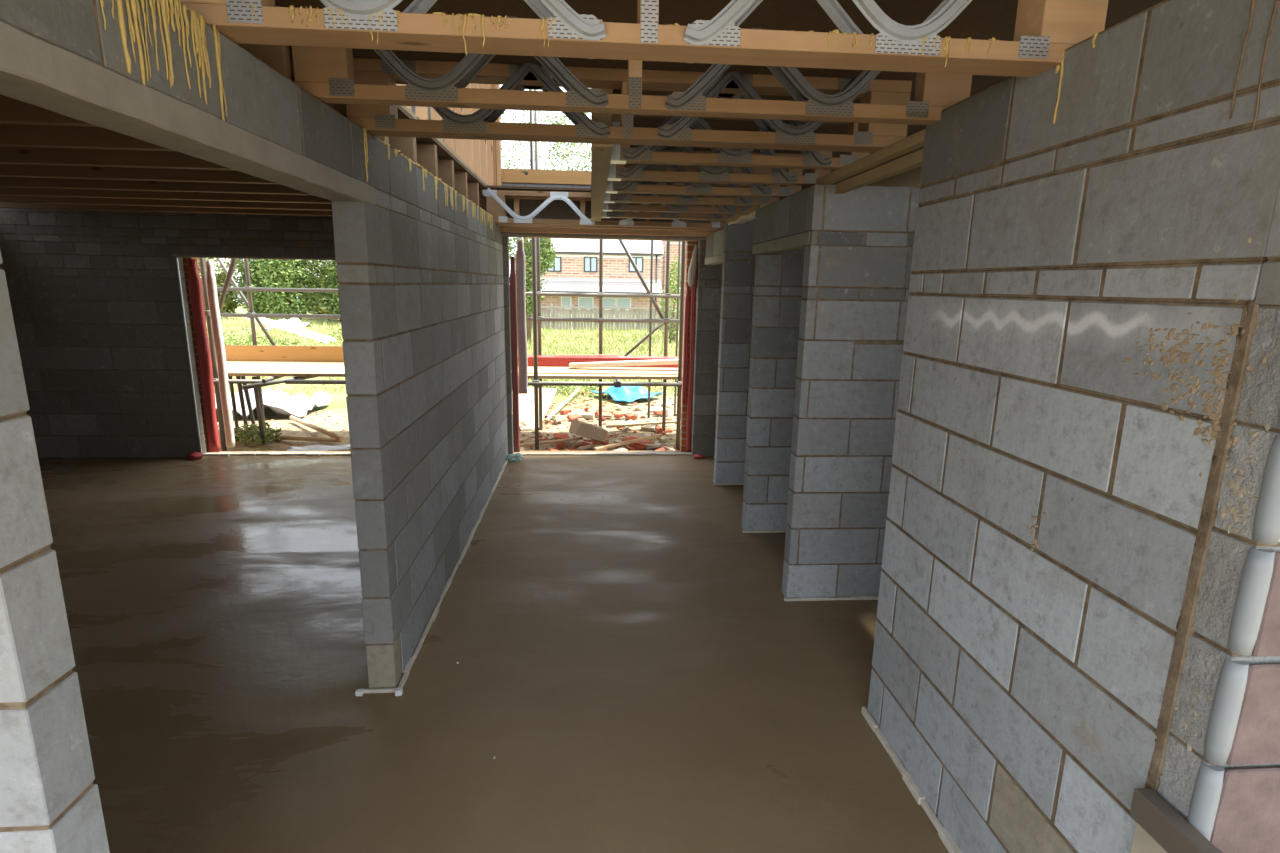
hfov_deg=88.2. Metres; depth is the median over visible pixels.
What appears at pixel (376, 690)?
baseboard
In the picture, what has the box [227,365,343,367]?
board
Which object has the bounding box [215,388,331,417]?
plastic sheet
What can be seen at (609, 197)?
joist
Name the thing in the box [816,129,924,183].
bearer
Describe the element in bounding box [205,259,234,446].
strip
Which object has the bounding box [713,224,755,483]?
wall
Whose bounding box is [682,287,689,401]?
cavity closer
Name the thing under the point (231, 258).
tree
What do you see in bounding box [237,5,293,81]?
joist
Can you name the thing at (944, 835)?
baseboard
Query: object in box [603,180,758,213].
joist
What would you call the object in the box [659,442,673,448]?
lump
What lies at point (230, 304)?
tree
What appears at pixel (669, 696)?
floor
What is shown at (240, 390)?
steel pole
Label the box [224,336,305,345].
clump
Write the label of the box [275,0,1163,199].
ceiling
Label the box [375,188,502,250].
wall
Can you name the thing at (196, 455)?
scrap
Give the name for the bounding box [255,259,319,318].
tree
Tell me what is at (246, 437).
clump
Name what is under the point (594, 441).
brick
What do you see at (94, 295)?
wall
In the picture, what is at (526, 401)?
plywood sheet
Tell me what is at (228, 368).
board
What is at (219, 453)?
threshold
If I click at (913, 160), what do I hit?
bearer
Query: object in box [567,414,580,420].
brick
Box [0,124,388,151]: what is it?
joist
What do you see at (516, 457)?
scrap
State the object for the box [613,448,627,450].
lump
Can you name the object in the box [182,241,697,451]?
brick wall
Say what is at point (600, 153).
joist
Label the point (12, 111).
joist
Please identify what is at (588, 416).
lump
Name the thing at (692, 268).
wrapped bundle
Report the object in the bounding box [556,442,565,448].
brick
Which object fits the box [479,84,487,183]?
stud
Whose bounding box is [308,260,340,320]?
tree
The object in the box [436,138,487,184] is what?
plate
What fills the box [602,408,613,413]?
brick
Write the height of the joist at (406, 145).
0.248 m
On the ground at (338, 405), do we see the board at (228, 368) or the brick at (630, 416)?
the brick at (630, 416)
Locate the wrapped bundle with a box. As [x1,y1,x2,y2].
[687,245,696,286]
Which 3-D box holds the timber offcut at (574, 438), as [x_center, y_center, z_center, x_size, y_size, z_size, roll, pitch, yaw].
[-1.123,0.191,7.676,1.006,0.040,0.050,-6,14,-30]
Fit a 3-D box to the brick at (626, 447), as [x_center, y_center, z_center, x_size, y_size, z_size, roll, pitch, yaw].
[-0.126,0.262,7.712,0.078,0.059,0.156,-6,14,-31]
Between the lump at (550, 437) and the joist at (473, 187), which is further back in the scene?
the lump at (550, 437)
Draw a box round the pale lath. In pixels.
[555,355,618,355]
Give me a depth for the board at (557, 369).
8.02 m
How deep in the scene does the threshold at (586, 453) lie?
6.91 m
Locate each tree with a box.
[197,258,217,308]
[197,258,243,318]
[231,258,294,313]
[233,259,278,318]
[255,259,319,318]
[304,260,333,318]
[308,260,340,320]
[501,110,590,344]
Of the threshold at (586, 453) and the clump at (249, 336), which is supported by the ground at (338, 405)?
the clump at (249, 336)
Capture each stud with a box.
[415,106,427,119]
[430,107,442,140]
[443,108,454,151]
[454,108,464,161]
[463,83,473,170]
[471,83,480,176]
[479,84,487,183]
[485,84,493,185]
[491,84,496,185]
[494,84,501,185]
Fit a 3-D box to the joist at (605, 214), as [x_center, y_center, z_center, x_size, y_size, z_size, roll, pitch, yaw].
[0.282,-1.895,5.599,1.212,0.267,0.104,0,12,-4]
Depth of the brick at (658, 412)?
9.61 m
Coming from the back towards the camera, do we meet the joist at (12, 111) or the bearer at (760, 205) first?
the bearer at (760, 205)
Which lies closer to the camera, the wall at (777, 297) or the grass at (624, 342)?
the wall at (777, 297)
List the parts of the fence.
fence panel, fence post, fence panel, fence post, fence panel, fence post, fence panel, rail, fence post, fence panel, fence post, fence panel, fence panel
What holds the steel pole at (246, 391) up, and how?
on the ground at (338, 405)
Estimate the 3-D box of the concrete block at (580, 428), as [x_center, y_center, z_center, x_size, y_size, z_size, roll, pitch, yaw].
[-0.612,0.052,7.916,0.434,0.278,0.224,-6,14,-31]
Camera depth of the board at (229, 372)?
7.23 m
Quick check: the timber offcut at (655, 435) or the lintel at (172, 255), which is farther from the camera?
the timber offcut at (655, 435)
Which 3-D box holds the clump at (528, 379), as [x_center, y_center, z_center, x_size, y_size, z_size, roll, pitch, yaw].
[-1.661,-0.867,12.202,0.906,0.338,0.828,-7,14,-33]
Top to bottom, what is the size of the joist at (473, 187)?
0.248 m
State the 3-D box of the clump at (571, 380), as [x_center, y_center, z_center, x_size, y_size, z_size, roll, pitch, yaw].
[-1.049,-0.743,11.660,1.037,0.354,0.861,0,12,-4]
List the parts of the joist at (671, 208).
nail plate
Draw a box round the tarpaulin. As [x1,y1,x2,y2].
[591,386,662,401]
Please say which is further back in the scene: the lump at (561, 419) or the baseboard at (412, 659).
the lump at (561, 419)
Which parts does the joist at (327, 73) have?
nail plate, post, nail plate, nail plate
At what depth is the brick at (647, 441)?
8.01 m
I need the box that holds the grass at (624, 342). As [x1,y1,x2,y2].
[207,317,683,396]
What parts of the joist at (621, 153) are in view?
nail plate, nail plate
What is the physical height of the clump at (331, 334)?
0.671 m
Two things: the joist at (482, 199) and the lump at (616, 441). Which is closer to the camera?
the joist at (482, 199)
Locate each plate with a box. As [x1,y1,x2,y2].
[401,106,419,118]
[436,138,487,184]
[501,227,713,236]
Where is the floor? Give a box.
[38,451,948,852]
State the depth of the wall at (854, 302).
3.55 m
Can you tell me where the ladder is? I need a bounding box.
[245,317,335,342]
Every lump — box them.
[547,435,554,439]
[553,417,563,422]
[566,441,576,445]
[578,444,590,450]
[582,413,594,418]
[591,444,603,450]
[602,412,612,417]
[613,440,628,446]
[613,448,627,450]
[624,420,635,427]
[641,424,655,430]
[646,443,658,449]
[656,435,667,441]
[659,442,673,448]
[664,446,674,450]
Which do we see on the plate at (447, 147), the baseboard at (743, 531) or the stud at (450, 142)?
the stud at (450, 142)
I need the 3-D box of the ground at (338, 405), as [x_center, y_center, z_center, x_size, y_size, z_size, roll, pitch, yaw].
[-3.611,-1.143,14.871,85.000,1.177,110.000,0,12,-4]
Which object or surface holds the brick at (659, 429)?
on the ground at (338, 405)
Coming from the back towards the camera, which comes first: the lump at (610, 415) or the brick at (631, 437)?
the lump at (610, 415)
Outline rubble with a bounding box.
[232,387,681,450]
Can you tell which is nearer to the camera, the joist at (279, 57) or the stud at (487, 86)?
the joist at (279, 57)
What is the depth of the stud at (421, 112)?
3.70 m
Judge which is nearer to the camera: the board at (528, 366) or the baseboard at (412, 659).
the baseboard at (412, 659)
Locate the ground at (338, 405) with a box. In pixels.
[206,304,681,450]
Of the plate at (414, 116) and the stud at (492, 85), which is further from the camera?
the stud at (492, 85)
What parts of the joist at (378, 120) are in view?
nail plate, post, nail plate, nail plate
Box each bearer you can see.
[726,203,769,223]
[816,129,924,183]
[835,149,922,193]
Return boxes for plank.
[501,168,590,184]
[528,371,677,374]
[569,359,682,367]
[1129,788,1221,852]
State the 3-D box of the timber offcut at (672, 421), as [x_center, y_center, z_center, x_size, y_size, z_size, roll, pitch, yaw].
[0.044,-0.034,8.842,1.031,0.050,0.050,-3,13,-18]
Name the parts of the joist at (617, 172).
nail plate, nail plate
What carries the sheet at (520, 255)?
hanging from the brick wall at (690, 245)
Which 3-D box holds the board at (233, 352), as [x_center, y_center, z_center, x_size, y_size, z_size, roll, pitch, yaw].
[-4.769,-0.908,8.187,3.900,0.190,0.035,0,12,-4]
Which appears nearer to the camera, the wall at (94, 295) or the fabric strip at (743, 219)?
the fabric strip at (743, 219)
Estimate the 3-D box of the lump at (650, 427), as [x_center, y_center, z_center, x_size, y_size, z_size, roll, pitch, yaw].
[0.110,0.012,8.825,0.191,0.079,0.102,3,12,8]
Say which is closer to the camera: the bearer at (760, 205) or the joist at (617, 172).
the joist at (617, 172)
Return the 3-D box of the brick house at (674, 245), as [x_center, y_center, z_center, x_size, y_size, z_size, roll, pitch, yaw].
[4.941,-15.212,60.615,6.500,9.200,8.720,0,12,-4]
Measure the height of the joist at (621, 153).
0.267 m
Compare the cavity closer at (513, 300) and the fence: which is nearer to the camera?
the cavity closer at (513, 300)
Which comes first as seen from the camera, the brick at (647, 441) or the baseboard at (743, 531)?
the baseboard at (743, 531)
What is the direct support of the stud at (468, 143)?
on the plate at (447, 147)
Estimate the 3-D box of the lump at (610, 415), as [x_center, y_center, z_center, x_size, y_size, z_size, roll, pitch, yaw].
[-0.471,-0.163,9.492,0.160,0.073,0.094,5,13,16]
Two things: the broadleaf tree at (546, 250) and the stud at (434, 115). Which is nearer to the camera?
the stud at (434, 115)
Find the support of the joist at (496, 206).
on the wall at (422, 314)
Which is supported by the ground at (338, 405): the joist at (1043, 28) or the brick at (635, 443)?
the brick at (635, 443)
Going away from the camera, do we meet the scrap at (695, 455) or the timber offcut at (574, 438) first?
the scrap at (695, 455)
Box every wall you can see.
[0,0,507,688]
[0,199,754,456]
[0,250,109,852]
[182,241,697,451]
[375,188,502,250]
[411,85,590,187]
[705,228,723,257]
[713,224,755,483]
[742,249,804,529]
[754,187,808,243]
[782,184,920,596]
[867,0,1279,852]
[1157,305,1279,852]
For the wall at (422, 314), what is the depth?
2.82 m
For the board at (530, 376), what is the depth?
7.48 m
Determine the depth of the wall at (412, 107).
6.42 m
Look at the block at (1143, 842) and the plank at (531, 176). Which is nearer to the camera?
the block at (1143, 842)
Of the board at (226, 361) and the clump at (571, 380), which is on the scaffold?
the board at (226, 361)
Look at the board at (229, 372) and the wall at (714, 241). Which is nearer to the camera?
the wall at (714, 241)
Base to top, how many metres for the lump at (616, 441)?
0.064 m
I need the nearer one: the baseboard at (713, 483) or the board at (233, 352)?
the baseboard at (713, 483)
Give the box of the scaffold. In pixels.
[199,89,685,450]
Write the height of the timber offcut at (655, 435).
0.070 m
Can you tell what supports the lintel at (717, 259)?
on the wall at (714, 241)
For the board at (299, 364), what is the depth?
7.95 m
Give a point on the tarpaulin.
(624, 393)
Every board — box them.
[216,345,343,361]
[226,361,343,363]
[226,363,343,365]
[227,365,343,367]
[227,367,344,370]
[227,370,344,376]
[528,366,677,368]
[528,368,677,370]
[528,370,677,371]
[528,374,677,379]
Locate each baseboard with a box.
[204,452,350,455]
[355,688,402,695]
[397,459,507,687]
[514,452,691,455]
[713,483,743,484]
[742,530,785,532]
[784,596,878,600]
[861,707,961,852]
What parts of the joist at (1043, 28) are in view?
nail plate, post, nail plate, nail plate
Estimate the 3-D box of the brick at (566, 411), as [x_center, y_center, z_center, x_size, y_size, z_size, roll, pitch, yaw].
[-1.089,-0.221,9.717,0.084,0.065,0.182,10,15,37]
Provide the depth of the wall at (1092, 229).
1.60 m
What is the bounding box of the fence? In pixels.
[531,304,683,330]
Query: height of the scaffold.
4.796 m
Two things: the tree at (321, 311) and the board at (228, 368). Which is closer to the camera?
the board at (228, 368)
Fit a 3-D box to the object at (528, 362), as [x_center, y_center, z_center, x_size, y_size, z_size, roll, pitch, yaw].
[-0.684,-0.800,8.341,2.870,0.021,0.220,0,12,-4]
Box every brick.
[553,433,568,439]
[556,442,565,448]
[560,409,571,414]
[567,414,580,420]
[592,440,601,444]
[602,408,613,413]
[614,413,623,417]
[621,436,633,440]
[624,412,634,419]
[624,446,634,450]
[629,444,644,450]
[634,442,647,449]
[640,440,652,443]
[653,410,666,414]
[655,426,662,432]
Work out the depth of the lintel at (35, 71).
1.28 m
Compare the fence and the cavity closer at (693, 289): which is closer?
the cavity closer at (693, 289)
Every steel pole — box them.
[228,376,238,429]
[236,376,247,427]
[241,376,256,428]
[252,377,265,443]
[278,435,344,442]
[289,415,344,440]
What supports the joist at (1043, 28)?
on the wall at (422, 314)
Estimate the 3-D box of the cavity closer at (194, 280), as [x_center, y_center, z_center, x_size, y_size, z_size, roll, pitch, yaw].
[-4.303,-0.673,6.522,0.106,1.895,0.071,0,12,-4]
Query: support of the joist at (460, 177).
on the wall at (422, 314)
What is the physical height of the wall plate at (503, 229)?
0.044 m
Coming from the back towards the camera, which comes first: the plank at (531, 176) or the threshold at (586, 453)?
the threshold at (586, 453)
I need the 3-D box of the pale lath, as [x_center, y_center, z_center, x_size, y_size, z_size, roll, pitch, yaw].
[-0.667,-0.896,8.317,0.801,0.018,0.050,0,12,-6]
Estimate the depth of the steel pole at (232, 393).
7.79 m
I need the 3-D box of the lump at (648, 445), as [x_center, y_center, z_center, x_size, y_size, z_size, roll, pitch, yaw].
[0.134,0.246,7.812,0.180,0.066,0.099,8,14,28]
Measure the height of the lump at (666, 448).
0.068 m
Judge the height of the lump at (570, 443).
0.081 m
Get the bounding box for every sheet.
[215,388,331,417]
[265,318,312,329]
[512,387,556,430]
[515,239,527,393]
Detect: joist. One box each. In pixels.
[0,60,346,126]
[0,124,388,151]
[0,137,416,169]
[0,143,437,183]
[0,159,454,194]
[0,171,467,203]
[0,182,478,210]
[0,190,486,215]
[179,0,1108,76]
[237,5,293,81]
[292,15,971,124]
[346,57,911,152]
[482,188,732,228]
[498,196,720,230]
[591,88,612,221]
[602,194,740,220]
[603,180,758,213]
[604,163,779,205]
[606,149,802,197]
[607,146,831,185]
[610,114,869,169]
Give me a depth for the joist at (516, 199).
6.08 m
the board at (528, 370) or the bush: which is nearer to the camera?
the board at (528, 370)
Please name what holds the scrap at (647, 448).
on the rubble
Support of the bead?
attached to the wall at (94, 295)
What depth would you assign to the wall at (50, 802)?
1.01 m
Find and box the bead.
[176,258,201,452]
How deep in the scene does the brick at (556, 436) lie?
8.18 m
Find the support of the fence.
on the ground at (338, 405)
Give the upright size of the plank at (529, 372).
0.016 m
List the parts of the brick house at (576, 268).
pane, pane, pane, pane, pane, pane, pane, pane, pane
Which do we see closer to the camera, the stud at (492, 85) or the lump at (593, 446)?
the stud at (492, 85)
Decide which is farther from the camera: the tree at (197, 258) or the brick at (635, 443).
the tree at (197, 258)
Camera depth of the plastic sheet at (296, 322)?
17.35 m
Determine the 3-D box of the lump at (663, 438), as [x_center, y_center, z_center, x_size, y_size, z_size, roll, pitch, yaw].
[0.286,0.146,8.349,0.086,0.071,0.158,11,15,38]
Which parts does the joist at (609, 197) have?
nail plate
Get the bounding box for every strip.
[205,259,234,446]
[727,211,754,225]
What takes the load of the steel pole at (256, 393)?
on the ground at (338, 405)
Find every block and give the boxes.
[569,419,607,442]
[1130,822,1166,852]
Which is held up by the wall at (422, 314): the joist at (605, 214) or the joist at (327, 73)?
the joist at (327, 73)
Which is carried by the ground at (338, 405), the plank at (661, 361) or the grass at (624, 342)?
the grass at (624, 342)
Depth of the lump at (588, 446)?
7.57 m
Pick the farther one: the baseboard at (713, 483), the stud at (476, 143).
the baseboard at (713, 483)
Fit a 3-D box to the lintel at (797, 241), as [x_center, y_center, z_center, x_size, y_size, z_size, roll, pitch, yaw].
[0.873,-1.095,3.982,0.108,0.068,1.220,0,12,-4]
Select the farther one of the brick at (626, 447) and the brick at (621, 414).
the brick at (621, 414)
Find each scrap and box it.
[185,452,203,459]
[286,444,350,450]
[506,453,522,461]
[646,443,667,449]
[693,454,704,457]
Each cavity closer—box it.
[187,259,220,451]
[510,256,519,451]
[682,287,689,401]
[686,276,695,451]
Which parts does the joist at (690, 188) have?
nail plate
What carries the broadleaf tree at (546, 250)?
on the ground at (338, 405)
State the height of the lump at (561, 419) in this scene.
0.072 m
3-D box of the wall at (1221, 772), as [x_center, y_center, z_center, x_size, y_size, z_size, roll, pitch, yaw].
[1.881,0.645,1.359,1.644,1.736,0.134,0,12,-4]
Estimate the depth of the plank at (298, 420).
8.17 m
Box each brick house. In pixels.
[522,238,663,313]
[660,241,685,310]
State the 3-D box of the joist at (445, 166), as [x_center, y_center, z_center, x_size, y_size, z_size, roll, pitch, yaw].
[-3.542,-1.678,4.309,4.570,0.248,0.060,0,12,-4]
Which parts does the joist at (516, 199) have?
post, post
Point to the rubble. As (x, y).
(573, 447)
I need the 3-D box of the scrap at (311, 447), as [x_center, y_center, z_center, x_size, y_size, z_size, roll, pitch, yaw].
[-3.624,0.249,7.478,0.740,0.063,0.253,0,12,-4]
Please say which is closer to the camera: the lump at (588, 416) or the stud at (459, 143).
the stud at (459, 143)
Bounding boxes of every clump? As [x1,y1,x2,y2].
[207,326,281,344]
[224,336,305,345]
[234,422,282,445]
[308,327,342,345]
[528,379,569,388]
[553,379,605,395]
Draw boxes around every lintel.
[0,20,375,204]
[171,254,334,259]
[502,233,705,241]
[704,253,724,264]
[752,231,810,254]
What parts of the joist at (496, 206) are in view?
nail plate, nail plate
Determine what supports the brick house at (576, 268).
on the ground at (338, 405)
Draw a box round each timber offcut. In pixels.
[520,437,582,446]
[545,388,579,420]
[594,434,662,450]
[606,420,676,427]
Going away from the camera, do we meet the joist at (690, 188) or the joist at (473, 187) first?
the joist at (690, 188)
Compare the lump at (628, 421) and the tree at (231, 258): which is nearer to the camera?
the lump at (628, 421)
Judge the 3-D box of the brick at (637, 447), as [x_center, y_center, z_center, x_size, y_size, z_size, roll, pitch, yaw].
[-0.036,0.254,7.784,0.183,0.086,0.095,5,13,16]
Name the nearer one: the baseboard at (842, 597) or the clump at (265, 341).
the baseboard at (842, 597)
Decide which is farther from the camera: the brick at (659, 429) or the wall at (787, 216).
the brick at (659, 429)
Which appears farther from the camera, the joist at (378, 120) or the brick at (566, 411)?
the brick at (566, 411)
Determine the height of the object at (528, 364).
0.021 m
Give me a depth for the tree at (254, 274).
26.70 m
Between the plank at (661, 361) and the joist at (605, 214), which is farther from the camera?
the plank at (661, 361)
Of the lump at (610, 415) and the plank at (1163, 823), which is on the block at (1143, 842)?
the plank at (1163, 823)
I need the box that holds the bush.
[655,255,685,342]
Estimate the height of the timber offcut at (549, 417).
0.110 m
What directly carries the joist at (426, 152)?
on the wall at (422, 314)

